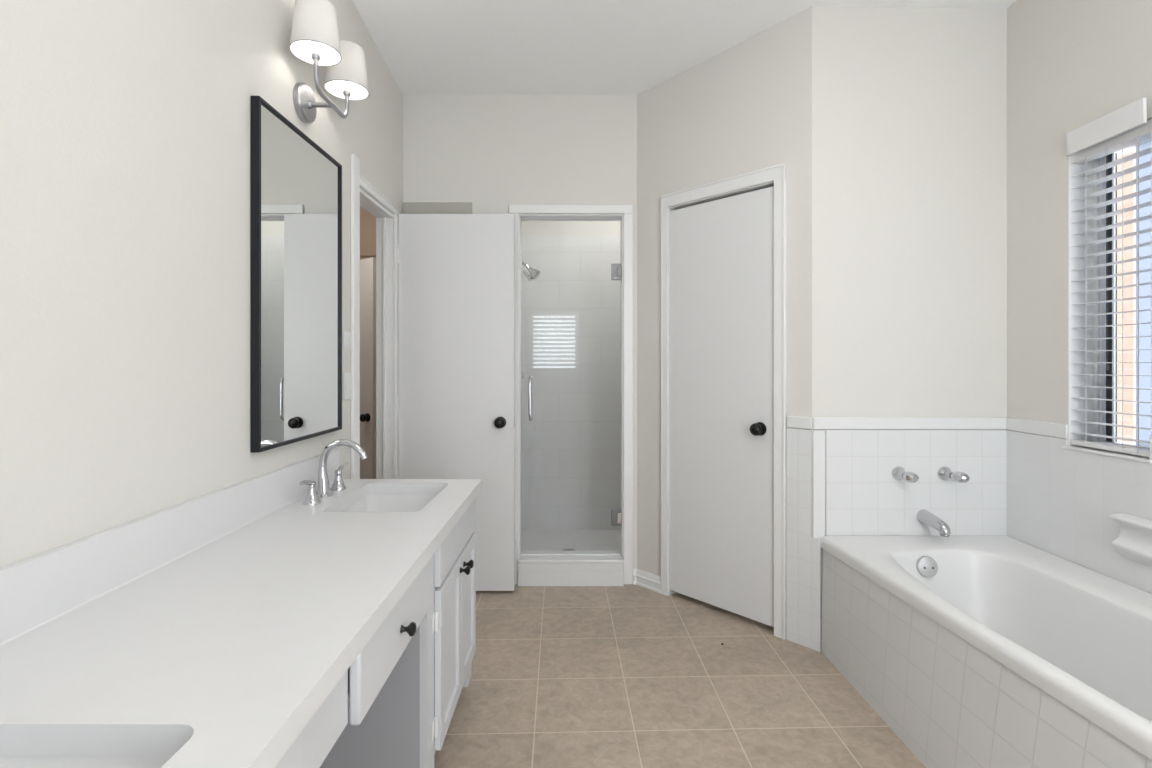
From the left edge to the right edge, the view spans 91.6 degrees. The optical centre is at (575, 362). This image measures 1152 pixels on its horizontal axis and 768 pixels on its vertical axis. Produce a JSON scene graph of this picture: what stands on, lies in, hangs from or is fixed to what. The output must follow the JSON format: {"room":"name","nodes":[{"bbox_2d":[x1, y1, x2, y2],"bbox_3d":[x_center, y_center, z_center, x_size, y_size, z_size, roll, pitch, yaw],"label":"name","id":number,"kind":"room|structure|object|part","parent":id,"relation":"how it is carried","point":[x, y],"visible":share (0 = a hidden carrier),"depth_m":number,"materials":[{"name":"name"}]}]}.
{"room":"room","nodes":[
{"label":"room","id":0,"kind":"room"},
{"bbox_2d":[0,0,402,567],"bbox_3d":[-0.998,-0.285,0.793,0.090,3.000,4.586,0,0,0],"label":"wall","id":1,"kind":"structure","parent":0,"point":[125,124],"depth_m":1.23,"materials":[{"name":"paint"}]},
{"bbox_2d":[0,449,338,645],"bbox_3d":[-0.942,0.399,1.030,0.021,0.119,2.360,0,0,0],"label":"backsplash","id":2,"kind":"structure","parent":1,"relation":"attached to","point":[37,590],"depth_m":1.17,"materials":[{"name":"white stone"}]},
{"bbox_2d":[250,96,341,452],"bbox_3d":[-0.939,-0.260,1.927,0.026,1.044,0.581,0,0,0],"label":"wall mirror","id":3,"kind":"object","parent":1,"relation":"attached to","point":[296,185],"visible":1,"depth_m":1.84,"materials":[{"name":"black metal"}]},
{"bbox_2d":[289,0,368,122],"bbox_3d":[-0.861,-0.999,1.947,0.183,0.320,0.401,0,0,0],"label":"wall sconce","id":4,"kind":"object","parent":1,"relation":"attached to","point":[314,40],"visible":1,"depth_m":1.89,"materials":[{"name":"white fabric"}]},
{"bbox_3d":[-0.941,-0.903,1.947,0.023,0.128,0.128,0,0,0],"label":"plate","id":5,"kind":"part","parent":4,"relation":"part of","materials":[{"name":"silver metal"}]},
{"bbox_2d":[311,41,319,59],"bbox_3d":[-0.847,-1.054,1.823,0.052,0.134,0.052,0,0,0],"label":"socket","id":6,"kind":"object","parent":4,"relation":"attached to","point":[315,55],"depth_m":1.81,"materials":[{"name":"white"}]},
{"bbox_3d":[-0.847,-1.083,1.823,0.153,0.152,0.153,0,0,0],"label":"lamp shade","id":7,"kind":"part","parent":4,"relation":"part of","materials":[{"name":"white fabric"}]},
{"bbox_3d":[-0.890,-0.897,1.947,0.086,0.026,0.026,0,0,0],"label":"arm","id":8,"kind":"part","parent":4,"relation":"part of","materials":[{"name":"silver metal"}]},
{"bbox_2d":[343,81,350,96],"bbox_3d":[-0.847,-1.054,2.071,0.052,0.134,0.052,0,0,0],"label":"socket","id":9,"kind":"object","parent":4,"relation":"attached to","point":[346,92],"depth_m":2.06,"materials":[{"name":"white"}]},
{"bbox_3d":[-0.847,-1.083,2.071,0.153,0.152,0.153,0,0,0],"label":"lamp shade","id":10,"kind":"part","parent":4,"relation":"part of","materials":[{"name":"white fabric"}]},
{"bbox_2d":[344,372,350,399],"bbox_3d":[-0.948,0.095,2.328,0.010,0.110,0.068,0,0,0],"label":"light switch","id":11,"kind":"object","parent":1,"relation":"attached to","point":[347,376],"visible":1,"depth_m":2.31,"materials":[{"name":"white plastic"}]},
{"bbox_2d":[344,331,350,348],"bbox_3d":[-0.948,-0.095,2.328,0.010,0.070,0.068,0,0,0],"label":"light switch","id":12,"kind":"object","parent":1,"relation":"attached to","point":[347,335],"visible":1,"depth_m":2.31,"materials":[{"name":"white plastic"}]},
{"bbox_2d":[351,154,399,478],"bbox_3d":[-0.989,0.165,2.675,0.108,2.100,0.620,0,0,0],"label":"door frame","id":13,"kind":"structure","parent":1,"relation":"attached to","point":[384,218],"depth_m":2.92,"materials":[{"name":"paint"}]},
{"bbox_2d":[360,206,375,259],"bbox_3d":[-0.200,-0.285,4.810,4.400,3.000,0.120,0,0,0],"label":"wall","id":14,"kind":"structure","parent":0,"point":[367,220],"depth_m":4.75,"materials":[{"name":"paint"}]},
{"bbox_2d":[360,244,375,255],"bbox_3d":[-1.680,-0.955,4.740,1.240,0.100,0.020,0,0,0],"label":"trim","id":15,"kind":"structure","parent":14,"relation":"attached to","point":[365,249],"depth_m":4.73,"materials":[{"name":"paint"}]},
{"bbox_2d":[403,94,636,568],"bbox_3d":[-0.353,-0.285,3.136,1.379,3.000,0.100,0,0,0],"label":"wall","id":16,"kind":"structure","parent":0,"point":[493,153],"depth_m":3.09,"materials":[{"name":"paint"}]},
{"bbox_2d":[403,202,471,213],"bbox_3d":[-0.760,-0.783,3.079,0.377,0.197,0.013,0,0,0],"label":"board","id":17,"kind":"object","parent":16,"relation":"attached to","point":[408,207],"visible":0.44,"depth_m":3.07,"materials":[{"name":"paint"}]},
{"bbox_2d":[397,214,514,590],"bbox_3d":[-0.633,0.207,2.966,0.614,1.987,0.157,0,0,0],"label":"door","id":18,"kind":"structure","parent":16,"relation":"in","point":[456,396],"depth_m":2.95,"materials":[{"name":"paint"}]},
{"bbox_3d":[-0.398,0.313,2.919,0.062,0.062,0.062,0,0,0],"label":"knob","id":19,"kind":"part","parent":18,"relation":"part of","materials":[{"name":"black metal"}]},
{"bbox_2d":[509,205,632,583],"bbox_3d":[-0.029,0.173,3.138,0.681,2.084,0.136,0,0,0],"label":"door frame","id":20,"kind":"structure","parent":16,"relation":"attached to","point":[626,210],"depth_m":3.07,"materials":[{"name":"paint"}]},
{"bbox_2d":[522,221,619,234],"bbox_3d":[0.100,-0.285,3.623,1.200,3.000,0.874,0,0,0],"label":"wall","id":21,"kind":"structure","parent":0,"point":[528,227],"depth_m":3.98,"materials":[{"name":"paint"}]},
{"bbox_2d":[521,235,621,554],"bbox_3d":[0.100,0.140,3.623,1.040,2.090,0.874,0,0,0],"label":"glass shower door","id":22,"kind":"structure","parent":21,"relation":"attached to","point":[571,311],"depth_m":3.97,"materials":[{"name":"clear glass"}]},
{"bbox_3d":[-0.252,0.198,3.090,0.026,0.251,0.063,0,0,0],"label":"handle","id":23,"kind":"part","parent":22,"relation":"part of","materials":[{"name":"silver metal"}]},
{"bbox_2d":[522,261,540,280],"bbox_3d":[-0.317,-0.595,3.542,0.190,0.155,0.071,0,0,0],"label":"shower fixture","id":24,"kind":"object","parent":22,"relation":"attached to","point":[534,273],"visible":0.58,"depth_m":3.54,"materials":[{"name":"silver metal"}]},
{"bbox_2d":[434,530,925,767],"bbox_3d":[-0.200,1.250,1.625,4.400,0.130,6.490,0,0,0],"label":"floor","id":25,"kind":"structure","parent":0,"point":[628,675],"depth_m":2.07,"materials":[{"name":"tile"}]},
{"bbox_2d":[275,733,300,767],"bbox_3d":[-0.651,0.857,0.346,0.596,0.716,0.952,0,0,0],"label":"vanity cabinet","id":26,"kind":"object","parent":25,"relation":"on","point":[291,758],"visible":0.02,"depth_m":0.77,"materials":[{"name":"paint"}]},
{"bbox_2d":[0,479,481,767],"bbox_3d":[-0.661,0.478,1.030,0.581,0.040,2.360,0,0,0],"label":"countertop","id":27,"kind":"structure","parent":26,"relation":"on","point":[220,655],"depth_m":0.93,"materials":[{"name":"white stone"}]},
{"bbox_2d":[0,756,171,767],"bbox_3d":[-0.630,0.571,0.500,0.364,0.146,0.464,0,0,0],"label":"sink","id":28,"kind":"object","parent":27,"relation":"in","point":[5,761],"visible":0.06,"depth_m":0.71,"materials":[{"name":"ceramic"}]},
{"bbox_2d":[299,439,367,504],"bbox_3d":[-0.807,0.360,1.930,0.179,0.197,0.349,0,0,0],"label":"faucet","id":29,"kind":"object","parent":27,"relation":"on","point":[324,490],"visible":1,"depth_m":1.92,"materials":[{"name":"silver metal"}]},
{"bbox_3d":[-0.862,0.388,1.794,0.017,0.032,0.076,0,0,0],"label":"lever","id":30,"kind":"part","parent":29,"relation":"part of","materials":[{"name":"silver metal"}]},
{"bbox_3d":[-0.862,0.422,1.828,0.054,0.072,0.054,0,0,0],"label":"handle","id":31,"kind":"part","parent":29,"relation":"part of","materials":[{"name":"silver metal"}]},
{"bbox_3d":[-0.862,0.422,2.032,0.054,0.072,0.054,0,0,0],"label":"handle","id":32,"kind":"part","parent":29,"relation":"part of","materials":[{"name":"silver metal"}]},
{"bbox_3d":[-0.807,0.360,1.930,0.179,0.197,0.058,0,0,0],"label":"spout","id":33,"kind":"part","parent":29,"relation":"part of","materials":[{"name":"silver metal"}]},
{"bbox_3d":[-0.862,0.388,2.066,0.017,0.032,0.076,0,0,0],"label":"lever","id":34,"kind":"part","parent":29,"relation":"part of","materials":[{"name":"silver metal"}]},
{"bbox_2d":[301,554,433,767],"bbox_3d":[-0.607,0.574,1.174,0.507,0.150,0.704,0,0,0],"label":"drawer","id":35,"kind":"object","parent":27,"relation":"attached to","point":[364,679],"visible":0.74,"depth_m":1.04,"materials":[{"name":"paint"}]},
{"bbox_3d":[-0.416,0.571,1.174,0.019,0.144,0.704,0,0,0],"label":"rail","id":36,"kind":"part","parent":35,"relation":"part of","materials":[{"name":"paint"}]},
{"bbox_3d":[-0.396,0.578,1.260,0.021,0.142,0.524,0,0,0],"label":"drawer","id":37,"kind":"part","parent":35,"relation":"part of","materials":[{"name":"paint"}]},
{"bbox_3d":[-0.370,0.587,1.235,0.034,0.030,0.030,0,0,0],"label":"knob","id":38,"kind":"part","parent":35,"relation":"part of","materials":[{"name":"black metal"}]},
{"bbox_2d":[340,493,438,511],"bbox_3d":[-0.636,0.571,1.930,0.352,0.146,0.464,0,0,0],"label":"sink","id":39,"kind":"object","parent":27,"relation":"in","point":[376,502],"visible":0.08,"depth_m":2.14,"materials":[{"name":"ceramic"}]},
{"bbox_2d":[360,257,375,478],"bbox_3d":[-1.721,0.228,4.165,0.680,1.955,0.097,0,0,37],"label":"door","id":40,"kind":"structure","parent":25,"relation":"on","point":[367,266],"depth_m":4.00,"materials":[{"name":"paint"}]},
{"bbox_3d":[-1.509,0.390,3.984,0.062,0.062,0.062,0,0,37],"label":"knob","id":41,"kind":"part","parent":40,"relation":"part of","materials":[{"name":"black metal"}]},
{"bbox_2d":[320,498,475,767],"bbox_3d":[-0.651,0.857,1.853,0.596,0.716,0.654,0,0,0],"label":"vanity cabinet","id":42,"kind":"object","parent":25,"relation":"on","point":[409,719],"visible":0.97,"depth_m":1.57,"materials":[{"name":"paint"}]},
{"bbox_3d":[-0.416,0.857,1.853,0.020,0.716,0.654,0,0,0],"label":"frame","id":43,"kind":"part","parent":42,"relation":"part of","materials":[{"name":"paint"}]},
{"bbox_3d":[-0.397,0.881,1.750,0.019,0.457,0.294,0,0,0],"label":"door","id":44,"kind":"part","parent":42,"relation":"part of","materials":[{"name":"paint"}]},
{"bbox_3d":[-0.401,0.881,1.750,0.008,0.369,0.206,0,0,0],"label":"door panel","id":45,"kind":"part","parent":42,"relation":"part of","materials":[{"name":"paint"}]},
{"bbox_3d":[-0.397,0.574,1.881,0.019,0.133,0.569,0,0,0],"label":"drawer","id":46,"kind":"part","parent":42,"relation":"part of","materials":[{"name":"paint"}]},
{"bbox_3d":[-0.370,0.693,1.872,0.034,0.030,0.030,0,0,0],"label":"knob","id":47,"kind":"part","parent":42,"relation":"part of","materials":[{"name":"black metal"}]},
{"bbox_3d":[-0.397,0.881,2.034,0.019,0.457,0.262,0,0,0],"label":"door","id":48,"kind":"part","parent":42,"relation":"part of","materials":[{"name":"paint"}]},
{"bbox_3d":[-0.401,0.881,2.034,0.008,0.369,0.174,0,0,0],"label":"door panel","id":49,"kind":"part","parent":42,"relation":"part of","materials":[{"name":"paint"}]},
{"bbox_3d":[-0.370,0.693,1.930,0.034,0.030,0.030,0,0,0],"label":"knob","id":50,"kind":"part","parent":42,"relation":"part of","materials":[{"name":"black metal"}]},
{"bbox_2d":[518,563,623,585],"bbox_3d":[-0.029,1.153,3.127,0.577,0.125,0.154,0,0,0],"label":"curb","id":51,"kind":"object","parent":25,"relation":"on","point":[529,574],"visible":0.79,"depth_m":3.05,"materials":[{"name":"tile"}]},
{"bbox_2d":[518,551,623,562],"bbox_3d":[-0.029,1.081,3.125,0.577,0.018,0.158,0,0,0],"label":"curb","id":52,"kind":"object","parent":51,"relation":"on","point":[523,558],"visible":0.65,"depth_m":3.07,"materials":[{"name":"ceramic"}]},
{"bbox_2d":[821,536,1151,767],"bbox_3d":[1.428,0.974,1.576,0.790,0.483,1.592,0,0,0],"label":"bathtub","id":53,"kind":"object","parent":25,"relation":"on","point":[974,651],"visible":1,"depth_m":1.76,"materials":[{"name":"ceramic"}]},
{"bbox_3d":[1.358,0.788,2.165,0.079,0.079,0.028,0,0,0],"label":"overflow plate","id":54,"kind":"part","parent":53,"relation":"part of","materials":[{"name":"silver metal"}]},
{"bbox_2d":[352,0,1015,94],"bbox_3d":[-0.200,-1.679,1.625,4.400,0.412,6.490,0,0,0],"label":"ceiling","id":55,"kind":"structure","parent":0,"point":[442,47],"depth_m":2.60,"materials":[{"name":"paint"}]},
{"bbox_2d":[637,6,811,638],"bbox_3d":[0.711,-0.285,2.774,0.110,3.000,0.969,0,0,-44],"label":"wall","id":56,"kind":"structure","parent":0,"point":[746,107],"depth_m":2.70,"materials":[{"name":"paint"}]},
{"bbox_2d":[633,569,660,593],"bbox_3d":[0.385,1.174,3.021,0.192,0.082,0.028,0,0,43],"label":"baseboard","id":57,"kind":"structure","parent":56,"relation":"attached to","point":[641,578],"depth_m":3.02,"materials":[{"name":"paint"}]},
{"bbox_2d":[668,186,773,626],"bbox_3d":[0.678,0.196,2.709,0.101,1.978,0.582,0,0,-44],"label":"door","id":58,"kind":"structure","parent":56,"relation":"in","point":[721,260],"depth_m":2.69,"materials":[{"name":"paint"}]},
{"bbox_3d":[0.818,0.300,2.534,0.062,0.062,0.062,0,0,-44],"label":"knob","id":59,"kind":"part","parent":58,"relation":"part of","materials":[{"name":"black metal"}]},
{"bbox_2d":[661,163,785,639],"bbox_3d":[0.726,0.169,2.743,0.130,2.092,0.678,0,0,-44],"label":"door frame","id":60,"kind":"structure","parent":56,"relation":"attached to","point":[777,173],"depth_m":2.49,"materials":[{"name":"paint"}]},
{"bbox_2d":[787,415,811,428],"bbox_3d":[0.965,0.257,2.420,0.012,0.053,0.112,0,0,-44],"label":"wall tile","id":61,"kind":"structure","parent":56,"relation":"attached to","point":[800,422],"depth_m":2.41,"materials":[{"name":"tile"}]},
{"bbox_2d":[787,428,822,651],"bbox_3d":[0.985,0.750,2.416,0.028,0.930,0.146,0,0,-44],"label":"wall tile","id":62,"kind":"structure","parent":56,"relation":"attached to","point":[804,552],"depth_m":2.41,"materials":[{"name":"white tile"}]},
{"bbox_2d":[812,6,1006,536],"bbox_3d":[1.421,-0.285,2.440,0.830,3.000,0.110,0,0,0],"label":"wall","id":63,"kind":"structure","parent":0,"point":[909,104],"depth_m":2.38,"materials":[{"name":"paint"}]},
{"bbox_2d":[813,430,824,537],"bbox_3d":[1.033,0.550,2.380,0.054,0.530,0.010,0,0,0],"label":"wall tile","id":64,"kind":"structure","parent":63,"relation":"attached to","point":[818,435],"depth_m":2.38,"materials":[{"name":"tile"}]},
{"bbox_2d":[813,417,1006,429],"bbox_3d":[1.417,0.257,2.379,0.822,0.053,0.012,0,0,0],"label":"tile trim","id":65,"kind":"structure","parent":63,"relation":"attached to","point":[819,423],"depth_m":2.37,"materials":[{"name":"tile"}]},
{"bbox_2d":[825,430,1006,535],"bbox_3d":[1.445,0.550,2.381,0.766,0.530,0.008,0,0,0],"label":"wall tile","id":66,"kind":"structure","parent":63,"relation":"attached to","point":[863,497],"depth_m":2.38,"materials":[{"name":"white tile"}]},
{"bbox_2d":[892,466,918,482],"bbox_3d":[1.369,0.469,2.321,0.060,0.060,0.112,0,0,0],"label":"tap","id":67,"kind":"object","parent":66,"relation":"attached to","point":[899,473],"visible":1,"depth_m":2.31,"materials":[{"name":"silver metal"}]},
{"bbox_3d":[1.371,0.469,2.301,0.054,0.045,0.072,0,0,0],"label":"handle","id":68,"kind":"part","parent":67,"relation":"part of","materials":[{"name":"silver metal"}]},
{"bbox_2d":[917,509,950,536],"bbox_3d":[1.476,0.656,2.299,0.062,0.071,0.155,0,0,0],"label":"tub spout","id":69,"kind":"object","parent":66,"relation":"attached to","point":[924,516],"visible":1,"depth_m":2.28,"materials":[{"name":"silver metal"}]},
{"bbox_2d":[937,466,969,482],"bbox_3d":[1.571,0.469,2.323,0.060,0.060,0.116,0,0,-8],"label":"tap","id":70,"kind":"object","parent":66,"relation":"attached to","point":[944,473],"visible":1,"depth_m":2.31,"materials":[{"name":"silver metal"}]},
{"bbox_3d":[1.577,0.469,2.303,0.056,0.045,0.074,0,0,0],"label":"handle","id":71,"kind":"part","parent":70,"relation":"part of","materials":[{"name":"silver metal"}]},
{"bbox_2d":[1007,0,1151,438],"bbox_3d":[1.916,-0.285,1.625,0.160,3.000,6.250,0,0,0],"label":"wall","id":72,"kind":"structure","parent":0,"point":[1071,64],"depth_m":2.17,"materials":[{"name":"paint"}]},
{"bbox_2d":[1006,417,1151,452],"bbox_3d":[1.831,0.257,1.492,0.008,0.054,1.785,0,0,0],"label":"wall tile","id":73,"kind":"structure","parent":72,"relation":"attached to","point":[1014,424],"depth_m":2.21,"materials":[{"name":"tile"}]},
{"bbox_2d":[1007,430,1151,593],"bbox_3d":[1.832,0.550,1.492,0.008,0.530,1.785,0,0,0],"label":"wall tile","id":74,"kind":"structure","parent":72,"relation":"attached to","point":[1061,502],"depth_m":2.05,"materials":[{"name":"white tile"}]},
{"bbox_2d":[1110,513,1151,566],"bbox_3d":[1.802,0.572,1.779,0.050,0.146,0.178,0,0,0],"label":"soap dish","id":75,"kind":"object","parent":74,"relation":"attached to","point":[1134,542],"visible":1,"depth_m":1.80,"materials":[{"name":"ceramic"}]},
{"bbox_2d":[1062,446,1151,462],"bbox_3d":[1.872,0.314,1.937,0.104,0.009,0.320,0,0,0],"label":"window sill","id":76,"kind":"structure","parent":72,"relation":"attached to","point":[1078,448],"depth_m":1.92,"materials":[{"name":"paint"}]},
{"bbox_2d":[1068,117,1151,448],"bbox_3d":[1.911,-0.235,1.937,0.148,1.098,0.304,0,0,0],"label":"window","id":77,"kind":"structure","parent":72,"relation":"in","point":[1144,290],"depth_m":2.06,"materials":[{"name":"paint"}]},
{"bbox_2d":[1066,97,1150,456],"bbox_3d":[1.847,-0.268,1.931,0.095,1.151,0.309,0,0,0],"label":"window blind","id":78,"kind":"object","parent":77,"relation":"attached to","point":[1124,127],"visible":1,"depth_m":1.92,"materials":[{"name":"plastic"}]},
{"bbox_3d":[1.867,-0.225,2.020,0.055,1.040,0.002,0,0,0],"label":"ladder cord","id":79,"kind":"part","parent":78,"relation":"part of","materials":[{"name":"white fabric"}]},
{"bbox_3d":[1.867,0.294,1.937,0.052,0.018,0.294,0,0,0],"label":"rail","id":80,"kind":"part","parent":78,"relation":"part of","materials":[{"name":"plastic"}]},
{"bbox_3d":[1.867,-0.761,1.937,0.050,0.043,0.296,0,0,0],"label":"head rail","id":81,"kind":"part","parent":78,"relation":"part of","materials":[{"name":"plastic"}]},
{"bbox_3d":[1.867,-0.225,1.885,0.055,1.040,0.002,0,0,0],"label":"ladder cord","id":82,"kind":"part","parent":78,"relation":"part of","materials":[{"name":"white fabric"}]},
{"bbox_3d":[1.867,-0.225,1.835,0.055,1.040,0.002,0,0,0],"label":"ladder cord","id":83,"kind":"part","parent":78,"relation":"part of","materials":[{"name":"white fabric"}]},
{"bbox_3d":[1.953,-0.235,1.876,0.006,1.038,0.150,0,0,0],"label":"obscure pane","id":84,"kind":"part","parent":77,"relation":"part of","materials":[{"name":"clear glass"}]},
{"label":"outside","id":85,"kind":"structure","parent":0,"visible":0},
{"bbox_2d":[1117,150,1135,442],"bbox_3d":[2.460,-0.135,2.530,0.320,2.700,0.440,0,0,0],"label":"wall","id":86,"kind":"structure","parent":85,"point":[1128,305],"depth_m":2.33,"materials":[{"name":"brick"}]}
]}

